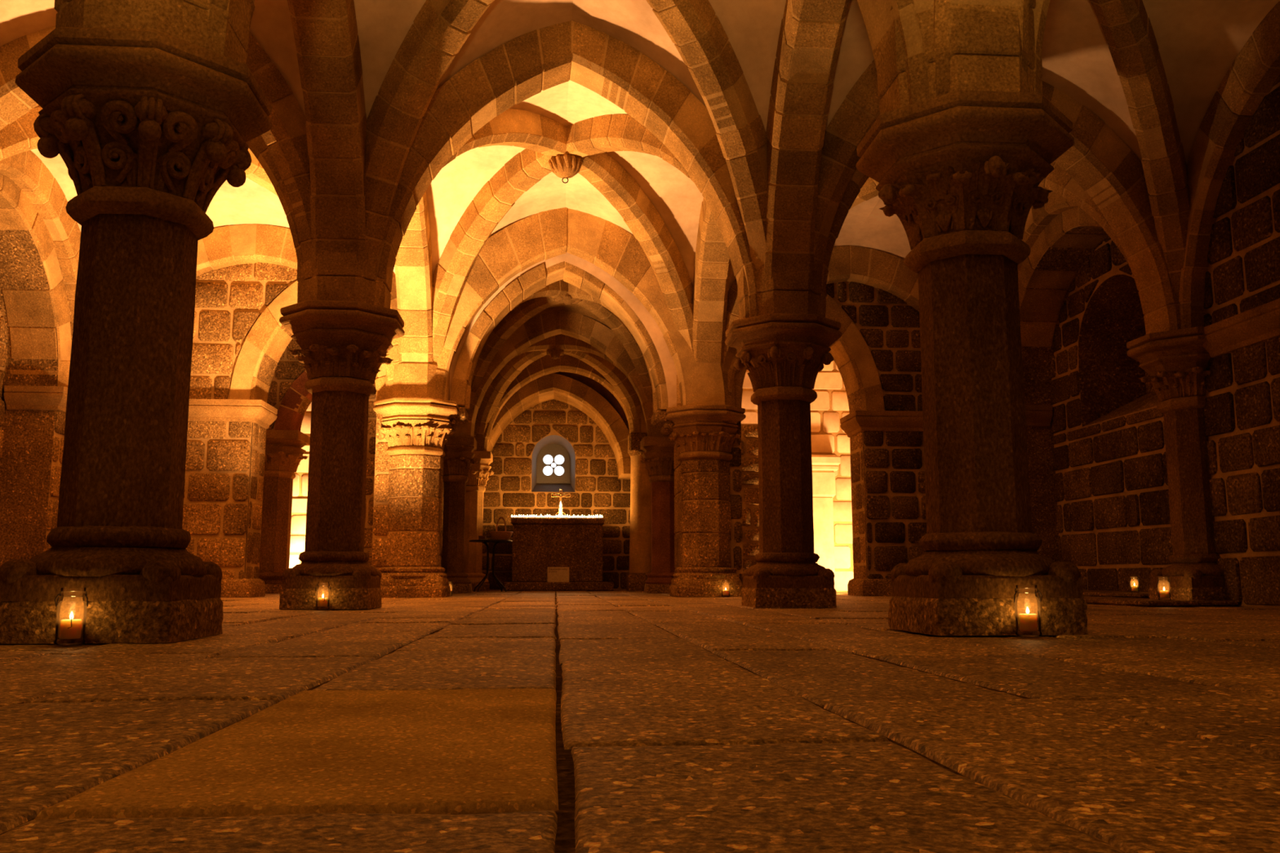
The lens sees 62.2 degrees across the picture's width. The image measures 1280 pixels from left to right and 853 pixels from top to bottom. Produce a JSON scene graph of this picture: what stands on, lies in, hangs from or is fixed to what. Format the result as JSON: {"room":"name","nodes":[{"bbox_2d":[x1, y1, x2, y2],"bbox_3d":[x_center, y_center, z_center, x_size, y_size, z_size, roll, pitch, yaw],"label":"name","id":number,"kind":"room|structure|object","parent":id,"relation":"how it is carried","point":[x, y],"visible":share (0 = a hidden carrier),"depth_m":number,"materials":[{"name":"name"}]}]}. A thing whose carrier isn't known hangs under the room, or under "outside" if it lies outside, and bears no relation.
{"room":"church","nodes":[
{"label":"church","id":0,"kind":"room"},
{"bbox_2d":[0,290,8,475],"bbox_3d":[-6.841,-0.848,10.159,0.030,5.000,4.900,1,-8,-4],"label":"wall","id":1,"kind":"structure","parent":0,"point":[3,334],"depth_m":11.58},
{"bbox_2d":[0,207,72,566],"bbox_3d":[-6.247,-1.411,6.173,0.580,5.000,12.780,1,-8,-4],"label":"wall","id":2,"kind":"structure","parent":0,"point":[31,460],"depth_m":11.55,"materials":[{"name":"stone"}]},
{"bbox_2d":[4,385,67,412],"bbox_3d":[-6.644,-0.262,11.985,0.622,0.250,0.842,1,-8,-4],"label":"trim","id":3,"kind":"structure","parent":2,"relation":"attached to","point":[16,397],"depth_m":11.60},
{"bbox_2d":[0,173,71,387],"bbox_3d":[-6.567,-1.629,10.352,0.574,2.002,3.620,1,-8,-4],"label":"blind arch","id":4,"kind":"object","parent":2,"relation":"attached to","point":[24,308],"visible":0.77,"depth_m":11.62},
{"bbox_2d":[0,150,80,328],"bbox_3d":[-6.270,-1.727,10.481,0.272,2.210,4.260,1,-8,-4],"label":"arch","id":5,"kind":"object","parent":2,"relation":"attached to","point":[26,169],"visible":0.39,"depth_m":11.25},
{"bbox_2d":[182,262,390,579],"bbox_3d":[-4.944,-0.460,12.905,4.750,5.000,0.630,1,-8,-4],"label":"wall","id":6,"kind":"structure","parent":0,"point":[229,300],"depth_m":12.56,"materials":[{"name":"stone"}]},
{"bbox_2d":[187,399,277,429],"bbox_3d":[-5.846,-0.155,12.738,2.733,0.250,0.733,1,-8,-4],"label":"trim","id":7,"kind":"structure","parent":6,"relation":"attached to","point":[260,412],"depth_m":12.49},
{"bbox_2d":[220,577,265,597],"bbox_3d":[-5.819,1.893,12.473,2.590,0.220,0.690,1,-8,-4],"label":"column base","id":8,"kind":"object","parent":6,"relation":"attached to","point":[236,588],"depth_m":12.24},
{"bbox_2d":[244,422,266,578],"bbox_3d":[-4.612,0.884,12.768,0.009,2.300,0.580,1,-8,-4],"label":"door frame","id":9,"kind":"structure","parent":6,"relation":"attached to","point":[259,433],"depth_m":12.73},
{"bbox_2d":[195,223,394,398],"bbox_3d":[-4.609,-1.361,12.715,4.090,2.110,0.311,1,-8,-5],"label":"arch","id":10,"kind":"object","parent":6,"relation":"attached to","point":[240,244],"visible":0.24,"depth_m":12.68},
{"bbox_2d":[229,280,386,402],"bbox_3d":[-3.898,-1.074,13.076,1.990,1.664,0.646,1,-8,-4],"label":"arch","id":11,"kind":"object","parent":6,"relation":"attached to","point":[266,335],"visible":0.31,"depth_m":12.72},
{"bbox_2d":[266,338,311,430],"bbox_3d":[-5.409,-1.034,15.705,4.250,2.280,0.430,1,-8,-4],"label":"wall","id":12,"kind":"structure","parent":0,"point":[288,369],"depth_m":15.48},
{"bbox_2d":[288,402,311,568],"bbox_3d":[-5.859,0.334,17.097,5.000,4.600,0.030,1,-8,-4],"label":"wall","id":13,"kind":"structure","parent":0,"point":[300,494],"depth_m":16.99,"materials":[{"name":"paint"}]},
{"bbox_2d":[364,381,377,565],"bbox_3d":[-3.627,-0.020,14.590,0.950,4.600,0.429,1,-8,-4],"label":"wall","id":14,"kind":"structure","parent":0,"point":[371,431],"depth_m":14.29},
{"bbox_2d":[439,405,468,567],"bbox_3d":[-2.607,0.934,13.159,0.880,2.310,0.750,1,-8,-4],"label":"wall pier","id":15,"kind":"object","parent":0,"point":[463,417],"visible":0.17,"depth_m":13.27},
{"bbox_2d":[441,399,630,590],"bbox_3d":[-1.568,0.729,19.892,4.200,4.600,0.579,1,-8,-4],"label":"wall","id":16,"kind":"structure","parent":0,"point":[596,467],"depth_m":19.56,"materials":[{"name":"stone"}]},
{"bbox_2d":[531,435,575,492],"bbox_3d":[-1.620,0.727,19.913,0.800,1.150,0.570,1,-8,-4],"label":"window","id":17,"kind":"structure","parent":16,"relation":"in","point":[553,457],"depth_m":20.09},
{"bbox_2d":[487,373,631,479],"bbox_3d":[-1.572,0.013,19.202,3.010,1.785,1.061,1,-8,-4],"label":"arch","id":18,"kind":"object","parent":16,"relation":"attached to","point":[563,388],"visible":0.74,"depth_m":18.79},
{"bbox_2d":[448,252,676,407],"bbox_3d":[-0.954,-1.518,13.278,3.820,2.800,0.001,1,-8,-4],"label":"arch","id":19,"kind":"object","parent":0,"point":[651,326],"depth_m":13.32,"materials":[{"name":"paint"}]},
{"bbox_2d":[530,279,611,329],"bbox_3d":[-1.108,-0.997,14.900,3.240,2.001,2.993,1,-8,-4],"label":"ceiling","id":20,"kind":"structure","parent":0,"point":[576,308],"depth_m":16.08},
{"bbox_2d":[555,371,629,431],"bbox_3d":[-1.512,-0.146,18.784,3.020,1.983,0.880,1,-8,-4],"label":"ceiling","id":21,"kind":"structure","parent":0,"point":[597,387],"depth_m":19.04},
{"bbox_2d":[0,589,1279,852],"bbox_3d":[-0.710,1.597,9.514,14.507,0.031,22.540,1,-8,-4],"label":"floor","id":22,"kind":"structure","parent":0,"point":[616,721],"depth_m":1.66,"materials":[{"name":"stone"}]},
{"bbox_2d":[53,587,88,645],"bbox_3d":[-2.020,0.674,3.774,0.103,0.200,0.100,-6,-10,36],"label":"candle jar","id":23,"kind":"object","parent":22,"relation":"on","point":[71,628],"visible":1,"depth_m":3.75,"materials":[{"name":"clear glass"}]},
{"bbox_2d":[0,26,272,644],"bbox_3d":[-2.061,-0.315,4.318,0.911,2.311,0.914,1,-8,-4],"label":"column","id":24,"kind":"structure","parent":22,"relation":"on","point":[147,126],"depth_m":4.13,"materials":[{"name":"stone"}]},
{"bbox_2d":[53,0,251,64],"bbox_3d":[-2.060,-1.884,4.538,0.730,0.857,0.735,1,-8,-4],"label":"springer","id":25,"kind":"object","parent":24,"relation":"on","point":[188,21],"visible":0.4,"depth_m":4.24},
{"bbox_2d":[204,0,929,104],"bbox_3d":[-0.274,-2.668,4.919,3.674,2.520,0.449,1,-8,-8],"label":"arch","id":26,"kind":"object","parent":24,"relation":"on","point":[877,17],"visible":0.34,"depth_m":4.82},
{"bbox_2d":[258,430,310,593],"bbox_3d":[-5.291,1.245,15.357,0.838,2.310,0.838,1,-8,-4],"label":"column","id":27,"kind":"structure","parent":22,"relation":"on","point":[284,452],"depth_m":15.16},
{"bbox_2d":[274,370,311,431],"bbox_3d":[-4.237,-0.488,15.716,2.120,1.182,0.449,1,-8,-4],"label":"arch","id":28,"kind":"object","parent":27,"relation":"on","point":[288,418],"visible":0.31,"depth_m":15.42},
{"bbox_2d":[315,582,331,609],"bbox_3d":[-2.317,1.238,7.764,0.103,0.200,0.100,-6,-10,36],"label":"candle jar","id":29,"kind":"object","parent":22,"relation":"on","point":[322,602],"visible":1,"depth_m":7.75,"materials":[{"name":"clear glass"}]},
{"bbox_2d":[279,299,404,609],"bbox_3d":[-2.360,0.249,8.308,0.909,2.311,0.910,1,-8,-4],"label":"column","id":30,"kind":"structure","parent":22,"relation":"on","point":[344,344],"depth_m":8.12,"materials":[{"name":"stone"}]},
{"bbox_2d":[0,26,306,283],"bbox_3d":[-4.282,-2.093,8.524,3.911,2.388,0.430,0,-8,-3],"label":"arch","id":31,"kind":"object","parent":30,"relation":"on","point":[15,103],"visible":0.26,"depth_m":8.40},
{"bbox_2d":[245,31,312,263],"bbox_3d":[-4.115,-2.436,6.458,0.292,2.490,5.619,-6,-10,38],"label":"rib","id":32,"kind":"object","parent":30,"relation":"on","point":[286,141],"visible":0.41,"depth_m":8.09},
{"bbox_2d":[297,249,393,308],"bbox_3d":[-2.359,-1.320,8.530,0.734,0.856,0.732,1,-8,-4],"label":"springer","id":33,"kind":"object","parent":30,"relation":"on","point":[335,265],"visible":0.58,"depth_m":8.18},
{"bbox_2d":[287,0,366,279],"bbox_3d":[-2.209,-2.408,6.647,0.430,2.487,4.102,1,-8,-4],"label":"arch","id":34,"kind":"object","parent":33,"relation":"on","point":[326,35],"visible":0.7,"depth_m":7.94,"materials":[{"name":"stone"}]},
{"bbox_2d":[394,191,432,364],"bbox_3d":[-2.525,-1.815,10.828,0.427,2.482,4.492,1,-8,-4],"label":"arch","id":35,"kind":"object","parent":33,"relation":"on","point":[413,266],"visible":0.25,"depth_m":12.34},
{"bbox_2d":[364,0,493,257],"bbox_3d":[-0.423,-2.421,6.918,5.197,2.590,0.311,-7,-11,42],"label":"rib","id":36,"kind":"object","parent":30,"relation":"on","point":[440,28],"visible":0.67,"depth_m":8.07,"materials":[{"name":"stone"}]},
{"bbox_2d":[373,20,758,317],"bbox_3d":[-0.585,-2.114,8.848,3.632,2.521,0.449,1,-8,-7],"label":"arch","id":37,"kind":"object","parent":30,"relation":"on","point":[519,68],"visible":0.8,"depth_m":8.78,"materials":[{"name":"stone"}]},
{"bbox_2d":[443,108,693,354],"bbox_3d":[-0.775,-1.831,11.097,0.311,2.590,5.854,-5,-10,32],"label":"rib","id":38,"kind":"object","parent":30,"relation":"on","point":[534,131],"visible":0.52,"depth_m":11.95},
{"bbox_2d":[548,152,582,183],"bbox_3d":[-0.788,-2.721,11.203,0.361,0.322,0.361,1,-8,-4],"label":"boss","id":39,"kind":"object","parent":38,"relation":"attached to","point":[565,166],"visible":0.99,"depth_m":11.10,"materials":[{"name":"stone"}]},
{"bbox_2d":[373,396,459,597],"bbox_3d":[-2.689,0.866,12.681,0.984,2.311,0.982,1,-8,-4],"label":"pier","id":40,"kind":"object","parent":22,"relation":"on","point":[416,430],"visible":1,"depth_m":12.43,"materials":[{"name":"stone"}]},
{"bbox_2d":[0,106,399,364],"bbox_3d":[-4.447,-1.834,10.718,0.291,2.490,5.802,-6,-10,37],"label":"rib","id":41,"kind":"object","parent":40,"relation":"on","point":[19,136],"visible":0.17,"depth_m":9.38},
{"bbox_2d":[385,362,449,400],"bbox_3d":[-2.689,-0.490,12.872,0.730,0.430,0.730,1,-8,-4],"label":"springer","id":42,"kind":"object","parent":40,"relation":"on","point":[410,380],"visible":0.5,"depth_m":12.53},
{"bbox_2d":[441,435,478,592],"bbox_3d":[-2.791,1.328,15.950,0.669,2.310,0.669,1,-8,-4],"label":"column","id":43,"kind":"structure","parent":22,"relation":"on","point":[458,460],"depth_m":15.82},
{"bbox_2d":[452,310,667,436],"bbox_3d":[-1.218,-0.790,16.274,3.266,1.976,0.449,0,-8,-1],"label":"arch","id":44,"kind":"object","parent":43,"relation":"on","point":[538,328],"visible":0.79,"depth_m":16.15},
{"bbox_2d":[470,283,657,412],"bbox_3d":[-1.201,-1.006,14.943,4.177,2.031,0.272,-7,-10,39],"label":"rib","id":45,"kind":"object","parent":43,"relation":"on","point":[514,319],"visible":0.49,"depth_m":15.45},
{"bbox_2d":[463,451,493,591],"bbox_3d":[-2.813,1.606,17.986,0.646,2.330,0.646,1,-8,-4],"label":"column","id":46,"kind":"structure","parent":22,"relation":"on","point":[477,477],"depth_m":17.87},
{"bbox_2d":[475,333,622,451],"bbox_3d":[-1.229,-0.584,17.283,3.830,1.850,0.272,-5,-9,32],"label":"rib","id":47,"kind":"object","parent":46,"relation":"on","point":[513,368],"visible":0.52,"depth_m":17.85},
{"bbox_2d":[473,354,647,451],"bbox_3d":[-1.394,-0.397,18.408,3.010,1.754,0.371,1,-8,-5],"label":"arch","id":48,"kind":"object","parent":46,"relation":"on","point":[545,365],"visible":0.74,"depth_m":18.32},
{"bbox_2d":[469,539,512,591],"bbox_3d":[-2.389,2.229,16.970,0.700,0.818,0.700,1,-8,-4],"label":"table","id":49,"kind":"object","parent":22,"relation":"on","point":[484,541],"visible":1,"depth_m":16.93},
{"bbox_2d":[488,516,513,539],"bbox_3d":[-2.228,1.640,17.046,0.387,0.374,0.315,0,-8,-1],"label":"basket","id":50,"kind":"object","parent":49,"relation":"on","point":[496,535],"visible":0.91,"depth_m":16.93,"materials":[{"name":"wicker"}]},
{"bbox_2d":[503,517,613,591],"bbox_3d":[-1.413,2.237,18.526,1.850,1.230,1.120,1,-8,-4],"label":"altar","id":51,"kind":"object","parent":22,"relation":"on","point":[539,544],"visible":0.97,"depth_m":18.12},
{"bbox_2d":[546,567,568,582],"bbox_3d":[-1.386,2.514,18.021,0.370,0.253,0.056,1,-8,-4],"label":"sign","id":52,"kind":"object","parent":51,"relation":"on","point":[554,574],"visible":1,"depth_m":18.01,"materials":[{"name":"wood"}]},
{"bbox_2d":[626,432,651,591],"bbox_3d":[0.025,1.466,18.283,0.492,2.690,0.496,1,-8,-4],"label":"column","id":53,"kind":"structure","parent":22,"relation":"on","point":[640,538],"depth_m":18.11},
{"bbox_2d":[512,335,647,433],"bbox_3d":[-1.383,-0.568,17.395,3.734,1.850,0.271,7,-10,-39],"label":"rib","id":54,"kind":"object","parent":53,"relation":"on","point":[616,378],"visible":0.45,"depth_m":18.09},
{"bbox_2d":[640,435,675,592],"bbox_3d":[0.355,1.335,15.999,0.696,2.310,0.696,1,-8,-4],"label":"column","id":55,"kind":"structure","parent":22,"relation":"on","point":[659,456],"depth_m":15.83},
{"bbox_2d":[464,280,669,436],"bbox_3d":[-0.990,-1.024,14.811,0.271,2.030,4.079,-7,-11,41],"label":"rib","id":56,"kind":"object","parent":55,"relation":"on","point":[558,288],"visible":0.41,"depth_m":15.44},
{"bbox_2d":[553,293,582,304],"bbox_3d":[-1.012,-1.780,14.893,0.370,0.118,0.370,4,-9,-27],"label":"boss","id":57,"kind":"object","parent":56,"relation":"attached to","point":[566,299],"visible":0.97,"depth_m":14.83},
{"bbox_2d":[666,404,746,596],"bbox_3d":[0.810,0.941,13.204,0.989,2.310,0.987,1,-8,-4],"label":"pier","id":58,"kind":"object","parent":22,"relation":"on","point":[704,436],"visible":1,"depth_m":12.94,"materials":[{"name":"stone"}]},
{"bbox_2d":[676,372,734,406],"bbox_3d":[0.810,-0.416,13.395,0.730,0.430,0.730,1,-8,-4],"label":"springer","id":59,"kind":"object","parent":58,"relation":"on","point":[729,401],"visible":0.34,"depth_m":13.18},
{"bbox_2d":[435,207,724,405],"bbox_3d":[-0.909,-1.496,13.076,3.903,2.479,0.262,1,-8,-7],"label":"arch","id":60,"kind":"object","parent":59,"relation":"on","point":[527,242],"visible":0.78,"depth_m":13.05,"materials":[{"name":"stone"}]},
{"bbox_2d":[724,313,841,608],"bbox_3d":[1.188,0.306,8.714,0.912,2.311,0.912,1,-8,-4],"label":"column","id":61,"kind":"structure","parent":22,"relation":"on","point":[783,354],"depth_m":8.52,"materials":[{"name":"stone"}]},
{"bbox_2d":[431,114,693,364],"bbox_3d":[-0.750,-1.839,11.040,0.312,2.590,5.556,8,-11,-44],"label":"rib","id":62,"kind":"object","parent":61,"relation":"on","point":[606,132],"visible":0.56,"depth_m":11.83,"materials":[{"name":"stone"}]},
{"bbox_2d":[646,0,767,293],"bbox_3d":[-0.436,-2.430,6.858,0.311,2.590,5.482,-6,-10,36],"label":"rib","id":63,"kind":"object","parent":61,"relation":"on","point":[698,34],"visible":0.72,"depth_m":8.33,"materials":[{"name":"stone"}]},
{"bbox_2d":[692,198,731,372],"bbox_3d":[0.999,-1.748,11.293,0.429,2.481,4.612,1,-8,-4],"label":"arch","id":64,"kind":"object","parent":61,"relation":"on","point":[713,264],"visible":0.28,"depth_m":12.80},
{"bbox_2d":[737,263,826,319],"bbox_3d":[1.188,-1.263,8.935,0.733,0.856,0.735,1,-8,-4],"label":"springer","id":65,"kind":"object","parent":61,"relation":"on","point":[793,297],"visible":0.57,"depth_m":8.59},
{"bbox_2d":[764,0,849,293],"bbox_3d":[1.352,-2.343,7.115,0.422,2.490,3.982,1,-8,-4],"label":"arch","id":66,"kind":"object","parent":61,"relation":"on","point":[811,31],"visible":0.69,"depth_m":8.28,"materials":[{"name":"stone"}]},
{"bbox_2d":[813,59,879,294],"bbox_3d":[3.179,-2.325,7.244,5.379,2.490,0.291,-7,-11,42],"label":"rib","id":67,"kind":"object","parent":61,"relation":"on","point":[860,109],"visible":0.35,"depth_m":8.54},
{"bbox_2d":[817,80,1180,334],"bbox_3d":[3.017,-1.989,9.270,3.744,2.392,0.431,1,-8,-7],"label":"arch","id":68,"kind":"object","parent":61,"relation":"on","point":[1099,160],"visible":0.41,"depth_m":9.26,"materials":[{"name":"stone"}]},
{"bbox_2d":[811,455,840,588],"bbox_3d":[2.696,1.495,16.310,0.740,2.080,0.410,1,-8,-4],"label":"pilaster","id":69,"kind":"object","parent":22,"relation":"on","point":[824,467],"visible":0.43,"depth_m":16.25,"materials":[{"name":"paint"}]},
{"bbox_2d":[855,89,1088,635],"bbox_3d":[1.513,-0.240,4.846,0.914,2.311,0.913,1,-8,-4],"label":"column","id":70,"kind":"structure","parent":22,"relation":"on","point":[962,171],"depth_m":4.66,"materials":[{"name":"stone"}]},
{"bbox_2d":[912,0,933,36],"bbox_3d":[-0.110,-3.001,2.811,0.312,2.590,5.776,-5,-10,34],"label":"rib","id":71,"kind":"object","parent":70,"relation":"on","point":[924,9],"visible":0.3,"depth_m":4.79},
{"bbox_2d":[876,0,1042,113],"bbox_3d":[1.514,-1.810,5.066,0.732,0.856,0.734,1,-8,-4],"label":"springer","id":72,"kind":"object","parent":70,"relation":"on","point":[977,37],"visible":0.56,"depth_m":4.71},
{"bbox_2d":[933,0,1029,96],"bbox_3d":[1.669,-2.908,3.092,0.456,2.484,4.292,1,-8,-4],"label":"arch","id":73,"kind":"object","parent":72,"relation":"on","point":[944,10],"visible":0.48,"depth_m":4.73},
{"bbox_2d":[1031,0,1049,93],"bbox_3d":[3.342,-2.550,5.301,3.728,2.392,0.459,1,-8,-4],"label":"arch","id":74,"kind":"object","parent":70,"relation":"on","point":[1040,12],"visible":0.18,"depth_m":4.89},
{"bbox_2d":[1013,585,1042,637],"bbox_3d":[1.567,0.745,4.290,0.105,0.205,0.102,-6,-10,36],"label":"candle jar","id":75,"kind":"object","parent":22,"relation":"on","point":[1028,622],"visible":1,"depth_m":4.27,"materials":[{"name":"clear glass"}]},
{"bbox_2d":[0,0,1279,290],"bbox_3d":[-0.688,-2.103,9.062,11.260,2.560,8.813,1,-8,-4],"label":"ceiling","id":76,"kind":"structure","parent":0,"point":[1198,42],"depth_m":8.67,"materials":[{"name":"paint"}]},
{"bbox_2d":[651,409,682,573],"bbox_3d":[0.570,0.983,13.507,0.830,2.310,0.750,1,-8,-4],"label":"wall pier","id":77,"kind":"object","parent":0,"point":[659,420],"visible":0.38,"depth_m":13.38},
{"bbox_2d":[449,261,668,409],"bbox_3d":[-0.973,-1.163,13.469,2.762,1.931,0.489,1,-8,-7],"label":"arch","id":78,"kind":"object","parent":77,"relation":"on","point":[537,278],"visible":0.89,"depth_m":13.32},
{"bbox_2d":[741,423,759,572],"bbox_3d":[1.258,1.148,14.816,0.850,2.350,0.430,1,-8,-4],"label":"wall","id":79,"kind":"structure","parent":0,"point":[749,435],"depth_m":14.66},
{"bbox_2d":[746,368,755,391],"bbox_3d":[0.958,-0.391,8.829,0.156,0.193,0.069,1,-8,-4],"label":"leaf","id":80,"kind":"object","parent":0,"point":[751,375],"depth_m":8.84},
{"bbox_2d":[746,372,755,391],"bbox_3d":[0.967,-0.370,8.882,0.143,0.167,0.073,-3,-8,18],"label":"leaf","id":81,"kind":"object","parent":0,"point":[749,374],"depth_m":8.88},
{"bbox_2d":[747,365,758,389],"bbox_3d":[0.964,-0.401,8.760,0.156,0.193,0.069,1,-8,-4],"label":"leaf","id":82,"kind":"object","parent":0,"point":[756,380],"depth_m":8.76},
{"bbox_2d":[748,367,757,390],"bbox_3d":[0.952,-0.410,8.796,0.173,0.221,0.066,1,-8,-4],"label":"leaf","id":83,"kind":"object","parent":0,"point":[750,369],"depth_m":8.79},
{"bbox_2d":[751,367,763,388],"bbox_3d":[0.981,-0.395,8.706,0.143,0.167,0.073,4,-9,-27],"label":"leaf","id":84,"kind":"object","parent":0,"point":[757,372],"depth_m":8.68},
{"bbox_2d":[756,363,767,387],"bbox_3d":[1.015,-0.414,8.664,0.161,0.193,0.066,6,-10,-37],"label":"leaf","id":85,"kind":"object","parent":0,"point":[762,368],"depth_m":8.66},
{"bbox_2d":[762,358,771,387],"bbox_3d":[1.035,-0.432,8.636,0.067,0.221,0.173,-7,-11,40],"label":"leaf","id":86,"kind":"object","parent":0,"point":[766,362],"depth_m":8.62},
{"bbox_2d":[765,361,775,386],"bbox_3d":[1.068,-0.420,8.619,0.066,0.193,0.161,-4,-9,28],"label":"leaf","id":87,"kind":"object","parent":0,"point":[770,366],"depth_m":8.61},
{"bbox_2d":[773,364,782,386],"bbox_3d":[1.117,-0.411,8.591,0.073,0.167,0.143,-3,-8,18],"label":"leaf","id":88,"kind":"object","parent":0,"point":[777,368],"depth_m":8.57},
{"bbox_2d":[781,360,788,386],"bbox_3d":[1.172,-0.425,8.584,0.069,0.193,0.156,1,-8,-4],"label":"leaf","id":89,"kind":"object","parent":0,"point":[784,364],"depth_m":8.57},
{"bbox_2d":[786,356,793,386],"bbox_3d":[1.208,-0.440,8.580,0.066,0.221,0.173,1,-8,-4],"label":"leaf","id":90,"kind":"object","parent":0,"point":[789,360],"depth_m":8.57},
{"bbox_2d":[790,360,798,386],"bbox_3d":[1.242,-0.424,8.589,0.069,0.193,0.156,1,-8,-4],"label":"leaf","id":91,"kind":"object","parent":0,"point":[793,364],"depth_m":8.58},
{"bbox_2d":[741,351,853,591],"bbox_3d":[3.200,0.280,16.715,5.000,4.600,0.030,1,-8,-4],"label":"wall","id":92,"kind":"structure","parent":0,"point":[831,403],"depth_m":16.69,"materials":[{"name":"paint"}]},
{"bbox_2d":[795,364,805,386],"bbox_3d":[1.295,-0.409,8.605,0.073,0.167,0.143,4,-9,-27],"label":"leaf","id":93,"kind":"object","parent":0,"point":[800,368],"depth_m":8.58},
{"bbox_2d":[801,362,811,387],"bbox_3d":[1.339,-0.417,8.640,0.066,0.193,0.161,6,-10,-37],"label":"leaf","id":94,"kind":"object","parent":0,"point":[806,366],"depth_m":8.63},
{"bbox_2d":[804,361,813,387],"bbox_3d":[1.369,-0.429,8.662,0.173,0.221,0.067,-7,-11,40],"label":"leaf","id":95,"kind":"object","parent":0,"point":[808,365],"depth_m":8.65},
{"bbox_2d":[807,364,817,388],"bbox_3d":[1.384,-0.410,8.693,0.161,0.193,0.066,-4,-9,28],"label":"leaf","id":96,"kind":"object","parent":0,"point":[812,370],"depth_m":8.68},
{"bbox_2d":[809,368,819,389],"bbox_3d":[1.411,-0.390,8.739,0.143,0.167,0.073,-3,-8,18],"label":"leaf","id":97,"kind":"object","parent":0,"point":[814,371],"depth_m":8.71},
{"bbox_2d":[728,281,926,585],"bbox_3d":[2.962,-0.339,13.764,4.550,5.000,0.630,1,-8,-4],"label":"wall","id":98,"kind":"structure","parent":0,"point":[895,495],"depth_m":13.39,"materials":[{"name":"stone"}]},
{"bbox_2d":[734,293,884,410],"bbox_3d":[2.020,-1.025,13.785,2.100,1.765,0.652,1,-8,-4],"label":"arch","id":99,"kind":"object","parent":98,"relation":"attached to","point":[862,360],"visible":0.3,"depth_m":13.52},
{"bbox_2d":[727,244,919,397],"bbox_3d":[2.664,-1.246,13.534,3.920,2.111,0.311,1,-8,-4],"label":"arch","id":100,"kind":"object","parent":98,"relation":"attached to","point":[889,273],"visible":0.28,"depth_m":13.51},
{"bbox_2d":[849,431,866,578],"bbox_3d":[2.785,1.000,13.586,0.010,2.300,0.580,1,-8,-4],"label":"door frame","id":101,"kind":"structure","parent":98,"relation":"attached to","point":[859,544],"depth_m":13.56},
{"bbox_2d":[847,577,892,595],"bbox_3d":[3.622,2.031,13.452,1.830,0.220,0.690,1,-8,-4],"label":"trim","id":102,"kind":"structure","parent":98,"relation":"attached to","point":[855,587],"depth_m":13.07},
{"bbox_2d":[840,410,923,437],"bbox_3d":[3.603,-0.017,13.718,1.873,0.250,0.733,1,-8,-4],"label":"trim","id":103,"kind":"structure","parent":98,"relation":"attached to","point":[855,422],"depth_m":13.36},
{"bbox_2d":[1049,235,1173,591],"bbox_3d":[5.582,-0.696,11.233,0.830,5.000,5.100,1,-8,-4],"label":"wall","id":104,"kind":"structure","parent":0,"point":[1111,480],"depth_m":12.07,"materials":[{"name":"stone"}]},
{"bbox_2d":[1084,333,1159,426],"bbox_3d":[5.569,-0.919,11.618,0.800,1.650,1.800,1,-8,-4],"label":"window sill","id":105,"kind":"structure","parent":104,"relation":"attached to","point":[1150,399],"depth_m":11.85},
{"bbox_2d":[1020,74,1279,608],"bbox_3d":[5.228,-1.267,7.192,0.580,5.000,13.020,1,-8,-4],"label":"wall","id":106,"kind":"structure","parent":0,"point":[1241,410],"depth_m":8.54,"materials":[{"name":"stone"}]},
{"bbox_2d":[1025,404,1053,426],"bbox_3d":[4.672,-0.090,13.201,0.622,0.250,0.702,1,-8,-4],"label":"trim","id":107,"kind":"structure","parent":106,"relation":"attached to","point":[1037,415],"depth_m":12.89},
{"bbox_2d":[1017,187,1078,277],"bbox_3d":[4.577,-1.573,11.565,0.272,2.210,4.290,1,-8,-4],"label":"arch","id":108,"kind":"object","parent":106,"relation":"attached to","point":[1038,219],"visible":0.14,"depth_m":11.82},
{"bbox_2d":[1017,207,1108,346],"bbox_3d":[4.886,-1.440,11.505,0.573,1.950,3.900,1,-8,-4],"label":"blind arch","id":109,"kind":"object","parent":106,"relation":"attached to","point":[1035,304],"visible":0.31,"depth_m":12.47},
{"bbox_2d":[1082,590,1239,606],"bbox_3d":[4.558,1.694,10.585,1.340,0.085,4.150,1,-8,-4],"label":"trim","id":110,"kind":"structure","parent":106,"relation":"attached to","point":[1090,597],"depth_m":8.97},
{"bbox_2d":[1157,576,1171,600],"bbox_3d":[4.303,1.328,8.716,0.100,0.195,0.097,-6,-10,36],"label":"candle jar","id":111,"kind":"object","parent":110,"relation":"on","point":[1164,594],"visible":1,"depth_m":8.70,"materials":[{"name":"clear glass"}]},
{"bbox_2d":[1126,326,1226,600],"bbox_3d":[4.805,0.370,9.165,0.909,2.311,0.909,-7,-10,40],"label":"wall column","id":112,"kind":"structure","parent":110,"relation":"on","point":[1175,362],"depth_m":9.01,"materials":[{"name":"stone"}]},
{"bbox_2d":[722,161,1129,373],"bbox_3d":[2.827,-1.721,11.522,0.292,2.490,5.714,8,-11,-44],"label":"rib","id":113,"kind":"object","parent":112,"relation":"on","point":[1059,180],"visible":0.15,"depth_m":10.23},
{"bbox_2d":[1090,0,1189,309],"bbox_3d":[3.179,-2.311,7.343,0.290,2.490,5.472,-6,-10,37],"label":"rib","id":114,"kind":"object","parent":112,"relation":"on","point":[1126,27],"visible":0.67,"depth_m":8.68,"materials":[{"name":"stone"}]},
{"bbox_2d":[1178,0,1279,328],"bbox_3d":[4.907,-2.156,7.444,0.272,2.211,4.180,1,-8,-4],"label":"arch","id":115,"kind":"object","parent":106,"relation":"attached to","point":[1251,76],"visible":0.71,"depth_m":8.67,"materials":[{"name":"stone"}]},
{"bbox_2d":[1202,297,1279,358],"bbox_3d":[4.895,-0.926,7.280,0.122,0.250,3.340,1,-8,-4],"label":"trim","id":116,"kind":"structure","parent":106,"relation":"attached to","point":[1260,323],"depth_m":8.40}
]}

